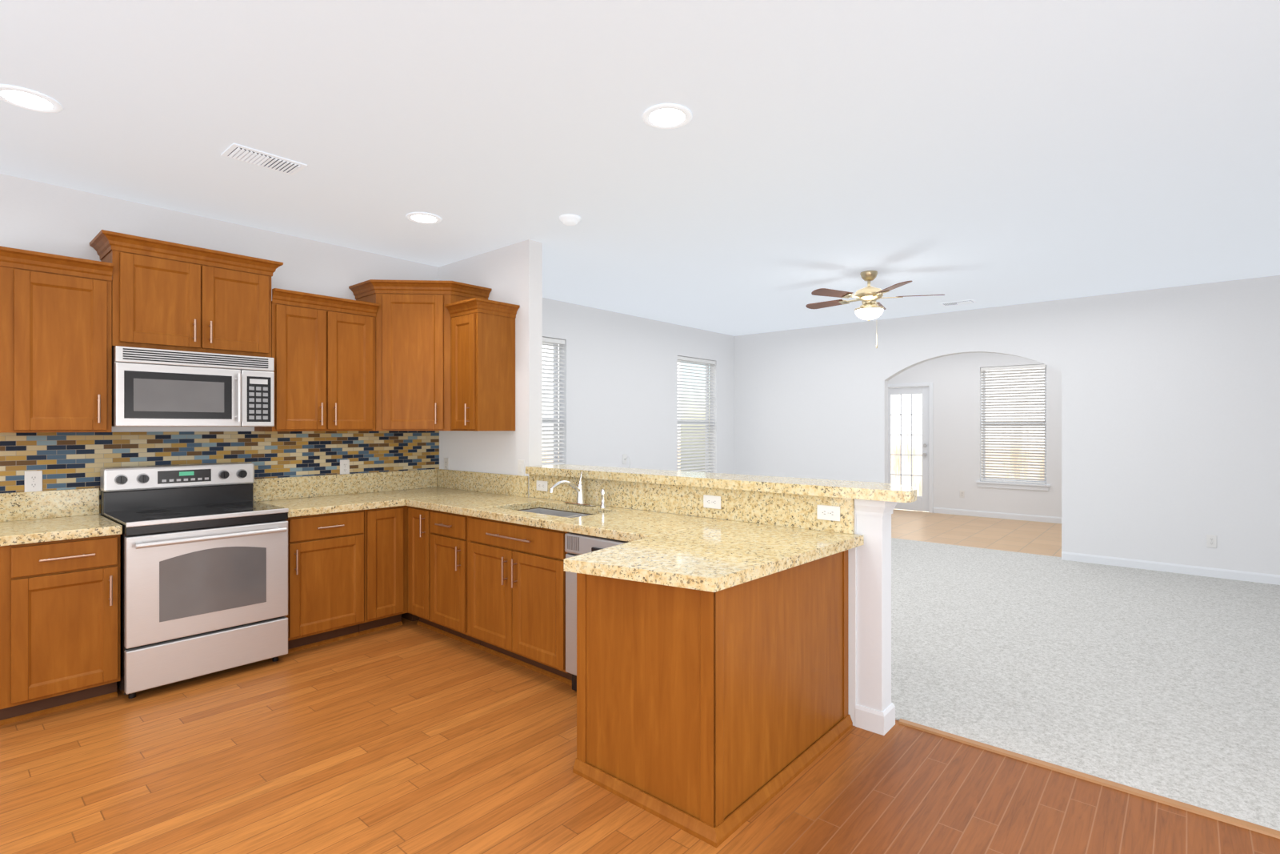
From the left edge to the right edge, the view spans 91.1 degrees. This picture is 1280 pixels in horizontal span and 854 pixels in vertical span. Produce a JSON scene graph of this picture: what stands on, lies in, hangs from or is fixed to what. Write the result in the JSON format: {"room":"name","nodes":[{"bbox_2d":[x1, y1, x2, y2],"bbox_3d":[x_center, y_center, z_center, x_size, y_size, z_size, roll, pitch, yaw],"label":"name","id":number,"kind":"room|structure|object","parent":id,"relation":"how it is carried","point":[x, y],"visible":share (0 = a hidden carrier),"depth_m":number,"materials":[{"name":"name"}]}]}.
{"room":"kitchen","nodes":[
{"label":"kitchen","id":0,"kind":"room"},
{"bbox_2d":[0,173,438,492],"bbox_3d":[-3.245,0.030,3.569,0.120,2.740,4.600,0,0,41],"label":"wall","id":1,"kind":"structure","parent":0,"point":[44,218],"depth_m":3.89,"materials":[{"name":"paint"}]},
{"bbox_2d":[0,246,113,432],"bbox_3d":[-3.137,-0.426,3.310,0.377,0.908,0.505,0,0,41],"label":"upper cabinet","id":2,"kind":"object","parent":1,"relation":"attached to","point":[55,342],"visible":1,"depth_m":3.23,"materials":[{"name":"brown wood"}]},
{"bbox_2d":[89,229,283,357],"bbox_3d":[-2.711,-0.746,3.799,0.377,0.608,0.891,0,0,41],"label":"upper cabinet","id":3,"kind":"object","parent":1,"relation":"attached to","point":[170,295],"visible":1,"depth_m":3.65,"materials":[{"name":"brown wood"}]},
{"bbox_2d":[112,345,274,426],"bbox_3d":[-2.686,-0.219,3.775,0.440,0.434,0.778,0,0,41],"label":"over-the-range microwave","id":4,"kind":"object","parent":1,"relation":"attached to","point":[155,387],"visible":1,"depth_m":3.62,"materials":[{"name":"silver metal"}]},
{"bbox_2d":[0,430,439,514],"bbox_3d":[-2.605,0.289,4.205,0.008,0.521,2.800,0,0,41],"label":"mosaic","id":5,"kind":"object","parent":1,"relation":"attached to","point":[69,460],"visible":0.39,"depth_m":4.02,"materials":[{"name":"tile"}]},
{"bbox_2d":[24,470,42,491],"bbox_3d":[-3.289,0.295,3.406,0.008,0.115,0.070,0,0,41],"label":"outlet","id":6,"kind":"object","parent":5,"relation":"attached to","point":[33,480],"visible":1,"depth_m":3.40,"materials":[{"name":"white plastic"}]},
{"bbox_2d":[340,459,349,474],"bbox_3d":[-2.192,0.300,4.664,0.008,0.115,0.070,0,0,41],"label":"outlet","id":7,"kind":"object","parent":5,"relation":"attached to","point":[344,466],"visible":1,"depth_m":4.66,"materials":[{"name":"white plastic"}]},
{"bbox_2d":[254,288,379,431],"bbox_3d":[-2.227,-0.426,4.354,0.377,0.908,0.679,0,0,41],"label":"upper cabinet","id":8,"kind":"object","parent":1,"relation":"attached to","point":[323,350],"visible":0.98,"depth_m":4.22,"materials":[{"name":"brown wood"}]},
{"bbox_2d":[348,279,491,430],"bbox_3d":[-1.652,-0.511,4.732,0.745,1.078,0.745,0,0,41],"label":"upper cabinet","id":9,"kind":"object","parent":1,"relation":"attached to","point":[413,354],"visible":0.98,"depth_m":4.53,"materials":[{"name":"brown wood"}]},
{"bbox_2d":[542,297,734,473],"bbox_3d":[-0.228,0.030,7.486,0.120,2.740,5.030,0,0,41],"label":"wall","id":10,"kind":"structure","parent":0,"point":[620,385],"depth_m":7.51,"materials":[{"name":"paint"}]},
{"bbox_2d":[542,342,558,464],"bbox_3d":[-1.139,-0.015,6.450,0.202,1.841,1.010,0,0,41],"label":"window frame","id":11,"kind":"structure","parent":10,"relation":"in","point":[554,367],"depth_m":6.82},
{"bbox_2d":[542,336,564,464],"bbox_3d":[-1.116,-0.060,6.429,0.056,1.744,0.890,0,0,41],"label":"window blind","id":12,"kind":"object","parent":11,"relation":"attached to","point":[554,341],"visible":0.27,"depth_m":6.64,"materials":[{"name":"white plastic"}]},
{"bbox_2d":[622,453,630,467],"bbox_3d":[-0.156,0.412,7.429,0.063,0.178,0.088,0,0,41],"label":"outlet","id":13,"kind":"object","parent":10,"relation":"attached to","point":[624,458],"visible":0.94,"depth_m":7.43,"materials":[{"name":"white plastic"}]},
{"bbox_2d":[677,360,708,471],"bbox_3d":[0.738,-0.015,8.604,0.202,1.841,1.005,0,0,41],"label":"window frame","id":14,"kind":"structure","parent":10,"relation":"in","point":[706,409],"depth_m":8.96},
{"bbox_2d":[677,356,715,472],"bbox_3d":[0.762,-0.060,8.583,0.056,1.744,0.885,0,0,41],"label":"window blind","id":15,"kind":"object","parent":14,"relation":"attached to","point":[695,360],"visible":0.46,"depth_m":8.58,"materials":[{"name":"white plastic"}]},
{"bbox_2d":[0,616,1279,853],"bbox_3d":[-0.040,1.430,0.914,8.200,0.060,4.810,0,0,41],"label":"floor","id":16,"kind":"structure","parent":0,"point":[410,737],"depth_m":2.46,"materials":[{"name":"brown wood"}]},
{"bbox_2d":[0,534,119,725],"bbox_3d":[-3.012,0.974,3.229,0.657,0.852,0.443,0,0,41],"label":"base cabinet","id":17,"kind":"object","parent":16,"relation":"on","point":[59,625],"visible":1,"depth_m":3.04,"materials":[{"name":"brown wood"}]},
{"bbox_2d":[0,488,122,546],"bbox_3d":[-3.021,0.448,3.238,0.647,0.195,0.445,0,0,41],"label":"countertop","id":18,"kind":"structure","parent":17,"relation":"on","point":[31,517],"depth_m":3.34,"materials":[{"name":"stone"}]},
{"bbox_2d":[100,462,288,698],"bbox_3d":[-2.578,0.818,3.657,0.746,1.165,0.762,0,0,41],"label":"range","id":19,"kind":"object","parent":16,"relation":"on","point":[203,569],"visible":1,"depth_m":3.48,"materials":[{"name":"silver metal"}]},
{"bbox_2d":[285,509,363,652],"bbox_3d":[-2.197,0.974,4.164,0.657,0.852,0.490,0,0,41],"label":"base cabinet","id":20,"kind":"object","parent":16,"relation":"on","point":[326,578],"visible":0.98,"depth_m":3.98,"materials":[{"name":"brown wood"}]},
{"bbox_2d":[253,472,399,517],"bbox_3d":[-2.126,0.448,4.261,0.651,0.195,0.735,0,0,41],"label":"countertop","id":21,"kind":"structure","parent":20,"relation":"on","point":[315,494],"depth_m":4.40,"materials":[{"name":"stone"}]},
{"bbox_2d":[358,505,419,635],"bbox_3d":[-1.752,0.974,4.709,0.625,0.852,0.911,0,0,41],"label":"base cabinet","id":22,"kind":"object","parent":16,"relation":"on","point":[386,567],"visible":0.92,"depth_m":4.28,"materials":[{"name":"brown wood"}]},
{"bbox_2d":[408,505,443,633],"bbox_3d":[-1.332,0.974,4.504,0.309,0.852,0.657,0,0,41],"label":"base cabinet","id":23,"kind":"object","parent":16,"relation":"on","point":[419,532],"visible":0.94,"depth_m":4.28,"materials":[{"name":"brown wood"}]},
{"bbox_2d":[430,509,480,647],"bbox_3d":[-1.051,0.974,4.259,0.430,0.852,0.657,0,0,41],"label":"base cabinet","id":24,"kind":"object","parent":16,"relation":"on","point":[449,570],"visible":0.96,"depth_m":4.04,"materials":[{"name":"brown wood"}]},
{"bbox_2d":[468,507,591,685],"bbox_3d":[-0.546,0.974,3.819,0.904,0.852,0.657,0,0,41],"label":"base cabinet","id":25,"kind":"object","parent":16,"relation":"on","point":[517,593],"visible":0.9,"depth_m":3.56,"materials":[{"name":"brown wood"}]},
{"bbox_2d":[564,532,627,691],"bbox_3d":[0.013,0.970,3.325,0.582,0.836,0.625,0,0,41],"label":"dishwasher","id":26,"kind":"object","parent":16,"relation":"on","point":[576,544],"visible":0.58,"depth_m":3.25,"materials":[{"name":"silver metal"}]},
{"bbox_2d":[572,549,852,847],"bbox_3d":[0.362,0.974,2.744,0.698,0.852,1.128,0,0,41],"label":"kitchen peninsula","id":27,"kind":"object","parent":16,"relation":"on","point":[717,718],"visible":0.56,"depth_m":2.36,"materials":[{"name":"brown wood"}]},
{"bbox_2d":[371,464,916,565],"bbox_3d":[-0.361,0.412,3.877,3.817,0.265,1.005,0,0,41],"label":"countertop","id":28,"kind":"structure","parent":27,"relation":"on","point":[770,525],"depth_m":3.44,"materials":[{"name":"stone"}]},
{"bbox_2d":[536,480,547,491],"bbox_3d":[-0.684,0.410,4.376,0.115,0.070,0.008,0,0,41],"label":"outlet","id":29,"kind":"object","parent":28,"relation":"attached to","point":[542,485],"visible":1,"depth_m":4.37,"materials":[{"name":"white plastic"}]},
{"bbox_2d":[521,508,590,517],"bbox_3d":[-0.530,0.645,3.852,0.732,0.196,0.387,0,0,41],"label":"sink","id":30,"kind":"object","parent":28,"relation":"in","point":[557,513],"visible":0.04,"depth_m":4.11,"materials":[{"name":"silver metal"}]},
{"bbox_2d":[549,471,606,507],"bbox_3d":[-0.421,0.392,3.916,0.350,0.213,0.282,0,0,41],"label":"faucet","id":31,"kind":"object","parent":28,"relation":"on","point":[580,495],"visible":0.98,"depth_m":3.98,"materials":[{"name":"silver metal"}]},
{"bbox_2d":[703,494,720,508],"bbox_3d":[0.394,0.410,3.436,0.115,0.070,0.008,0,0,41],"label":"outlet","id":32,"kind":"object","parent":28,"relation":"attached to","point":[712,502],"visible":1,"depth_m":3.43,"materials":[{"name":"white plastic"}]},
{"bbox_2d":[816,504,839,521],"bbox_3d":[0.899,0.410,2.996,0.115,0.070,0.008,0,0,41],"label":"outlet","id":33,"kind":"object","parent":28,"relation":"attached to","point":[826,512],"visible":1,"depth_m":2.99,"materials":[{"name":"white plastic"}]},
{"bbox_2d":[564,531,796,591],"bbox_3d":[0.118,0.522,2.408,0.724,0.045,0.580,0,0,41],"label":"countertop","id":34,"kind":"structure","parent":27,"relation":"on","point":[662,559],"depth_m":2.34,"materials":[{"name":"stone"}]},
{"bbox_2d":[854,498,897,735],"bbox_3d":[1.108,0.867,2.945,0.142,1.067,0.164,0,0,41],"label":"post","id":35,"kind":"object","parent":16,"relation":"on","point":[874,709],"visible":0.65,"depth_m":2.90,"materials":[{"name":"white wood"}]},
{"bbox_2d":[898,718,1279,838],"bbox_3d":[2.928,1.394,1.504,4.500,0.012,0.040,0,0,41],"label":"threshold strip","id":36,"kind":"object","parent":16,"relation":"on","point":[1188,807],"depth_m":2.46,"materials":[{"name":"brown wood"}]},
{"bbox_2d":[0,0,1279,335],"bbox_3d":[2.406,-1.380,3.949,8.740,0.080,12.840,0,0,41],"label":"ceiling","id":37,"kind":"structure","parent":0,"point":[984,154],"depth_m":2.90,"materials":[{"name":"paint"}]},
{"bbox_2d":[0,84,62,112],"bbox_3d":[-2.502,-1.336,2.564,0.216,0.007,0.216,0,0,41],"label":"recessed light","id":38,"kind":"object","parent":37,"relation":"in","point":[25,98],"visible":1,"depth_m":2.56,"materials":[{"name":"white plastic"}]},
{"bbox_2d":[220,143,307,175],"bbox_3d":[-1.880,-1.333,3.148,0.190,0.012,0.330,0,0,41],"label":"ceiling vent","id":39,"kind":"object","parent":37,"relation":"in","point":[258,158],"visible":1,"depth_m":3.13,"materials":[{"name":"white metal"}]},
{"bbox_2d":[406,212,441,223],"bbox_3d":[-1.383,-1.336,4.022,0.216,0.007,0.216,0,0,41],"label":"recessed light","id":40,"kind":"object","parent":37,"relation":"in","point":[424,218],"visible":1,"depth_m":4.02,"materials":[{"name":"white plastic"}]},
{"bbox_2d":[559,214,580,225],"bbox_3d":[-0.448,-1.319,4.023,0.136,0.040,0.136,0,0,41],"label":"smoke detector","id":41,"kind":"object","parent":37,"relation":"attached to","point":[570,219],"visible":1,"depth_m":3.98,"materials":[{"name":"white plastic"}]},
{"bbox_2d":[642,104,691,128],"bbox_3d":[0.117,-1.336,2.708,0.216,0.007,0.216,0,0,41],"label":"recessed light","id":42,"kind":"object","parent":37,"relation":"in","point":[666,116],"visible":1,"depth_m":2.70,"materials":[{"name":"white plastic"}]},
{"bbox_2d":[805,270,944,347],"bbox_3d":[1.969,-1.010,5.480,1.147,0.660,1.165,0,0,41],"label":"ceiling fan","id":43,"kind":"object","parent":37,"relation":"hanging from","point":[868,296],"visible":1,"depth_m":5.37,"materials":[{"name":"brown wood"}]},
{"bbox_2d":[939,299,976,306],"bbox_3d":[3.422,-1.333,6.765,0.330,0.012,0.180,0,0,41],"label":"ceiling vent","id":44,"kind":"object","parent":37,"relation":"in","point":[958,302],"visible":0.98,"depth_m":6.74,"materials":[{"name":"white metal"}]},
{"bbox_2d":[438,239,856,725],"bbox_3d":[-0.459,0.030,4.284,3.980,2.740,0.140,0,0,41],"label":"wall","id":45,"kind":"structure","parent":0,"point":[512,274],"depth_m":4.56,"materials":[{"name":"paint"}]},
{"bbox_2d":[444,457,448,469],"bbox_3d":[-1.597,0.310,5.177,0.070,0.115,0.008,0,0,41],"label":"outlet","id":46,"kind":"object","parent":45,"relation":"attached to","point":[446,463],"visible":0.85,"depth_m":5.17,"materials":[{"name":"white plastic"}]},
{"bbox_2d":[444,297,519,431],"bbox_3d":[-1.139,-0.426,4.531,0.384,0.908,0.377,0,0,41],"label":"upper cabinet","id":47,"kind":"object","parent":45,"relation":"attached to","point":[482,364],"visible":1,"depth_m":4.44,"materials":[{"name":"brown wood"}]},
{"bbox_2d":[517,459,524,475],"bbox_3d":[-0.859,0.295,4.533,0.070,0.115,0.010,0,0,41],"label":"light switch","id":48,"kind":"object","parent":45,"relation":"attached to","point":[521,467],"visible":0.83,"depth_m":4.52,"materials":[{"name":"white plastic"}]},
{"bbox_2d":[888,352,1061,516],"bbox_3d":[5.493,0.030,9.696,4.140,2.740,0.120,0,0,41],"label":"wall","id":49,"kind":"structure","parent":0,"point":[955,380],"depth_m":9.88,"materials":[{"name":"paint"}]},
{"bbox_2d":[888,386,928,511],"bbox_3d":[4.464,0.362,10.547,0.748,2.052,0.092,0,0,41],"label":"patio door","id":50,"kind":"object","parent":49,"relation":"attached to","point":[921,503],"visible":0.62,"depth_m":10.44,"materials":[{"name":"white metal"}]},
{"bbox_2d":[888,382,932,512],"bbox_3d":[4.441,0.335,10.521,0.880,2.130,0.016,0,0,41],"label":"door frame","id":51,"kind":"structure","parent":49,"relation":"attached to","point":[930,439],"depth_m":10.26,"materials":[{"name":"white wood"}]},
{"bbox_2d":[960,489,964,497],"bbox_3d":[5.103,1.060,9.949,0.070,0.115,0.008,0,0,41],"label":"outlet","id":52,"kind":"object","parent":49,"relation":"attached to","point":[962,494],"visible":1,"depth_m":9.95,"materials":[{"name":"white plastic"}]},
{"bbox_2d":[933,507,1061,523],"bbox_3d":[5.850,1.354,9.296,2.835,0.092,0.014,0,0,41],"label":"baseboard","id":53,"kind":"structure","parent":49,"relation":"attached to","point":[1004,515],"depth_m":9.60,"materials":[{"name":"white wood"}]},
{"bbox_2d":[976,367,1050,490],"bbox_3d":[5.672,0.004,9.547,0.978,1.861,0.202,0,0,41],"label":"window","id":54,"kind":"structure","parent":49,"relation":"in","point":[1012,485],"depth_m":9.49,"materials":[{"name":"white wood"}]},
{"bbox_2d":[980,364,1046,483],"bbox_3d":[5.652,-0.040,9.524,0.858,1.764,0.056,0,0,41],"label":"window blind","id":55,"kind":"object","parent":54,"relation":"attached to","point":[1022,368],"visible":0.92,"depth_m":9.51,"materials":[{"name":"white plastic"}]},
{"bbox_2d":[891,508,1061,556],"bbox_3d":[4.523,1.428,8.584,3.900,0.064,2.830,0,0,41],"label":"floor","id":56,"kind":"structure","parent":0,"point":[1034,537],"depth_m":8.37,"materials":[{"name":"brown wood"}]},
{"bbox_2d":[734,275,1279,575],"bbox_3d":[4.634,0.030,6.504,8.500,2.740,0.120,0,0,41],"label":"wall","id":57,"kind":"structure","parent":0,"point":[1170,424],"depth_m":6.30,"materials":[{"name":"paint"}]},
{"bbox_2d":[1061,551,1279,584],"bbox_3d":[6.111,1.354,5.128,4.465,0.092,0.014,0,0,41],"label":"baseboard","id":58,"kind":"structure","parent":57,"relation":"attached to","point":[1262,578],"depth_m":5.99,"materials":[{"name":"white wood"}]},
{"bbox_2d":[1206,534,1216,547],"bbox_3d":[5.308,1.060,5.831,0.070,0.115,0.008,0,0,41],"label":"outlet","id":59,"kind":"object","parent":57,"relation":"attached to","point":[1211,540],"visible":1,"depth_m":5.83,"materials":[{"name":"white plastic"}]},
{"bbox_2d":[891,537,1279,830],"bbox_3d":[3.057,1.426,4.695,8.500,0.068,4.960,0,0,41],"label":"floor","id":60,"kind":"structure","parent":0,"point":[1165,684],"depth_m":3.64,"materials":[{"name":"grey carpet"}]},
{"label":"outside","id":61,"kind":"structure","parent":0,"visible":0},
{"bbox_2d":[542,343,1043,511],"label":"window","id":62,"kind":"structure","parent":61,"point":[917,440],"depth_m":11.96,"materials":[{"name":"glass"}]}
]}

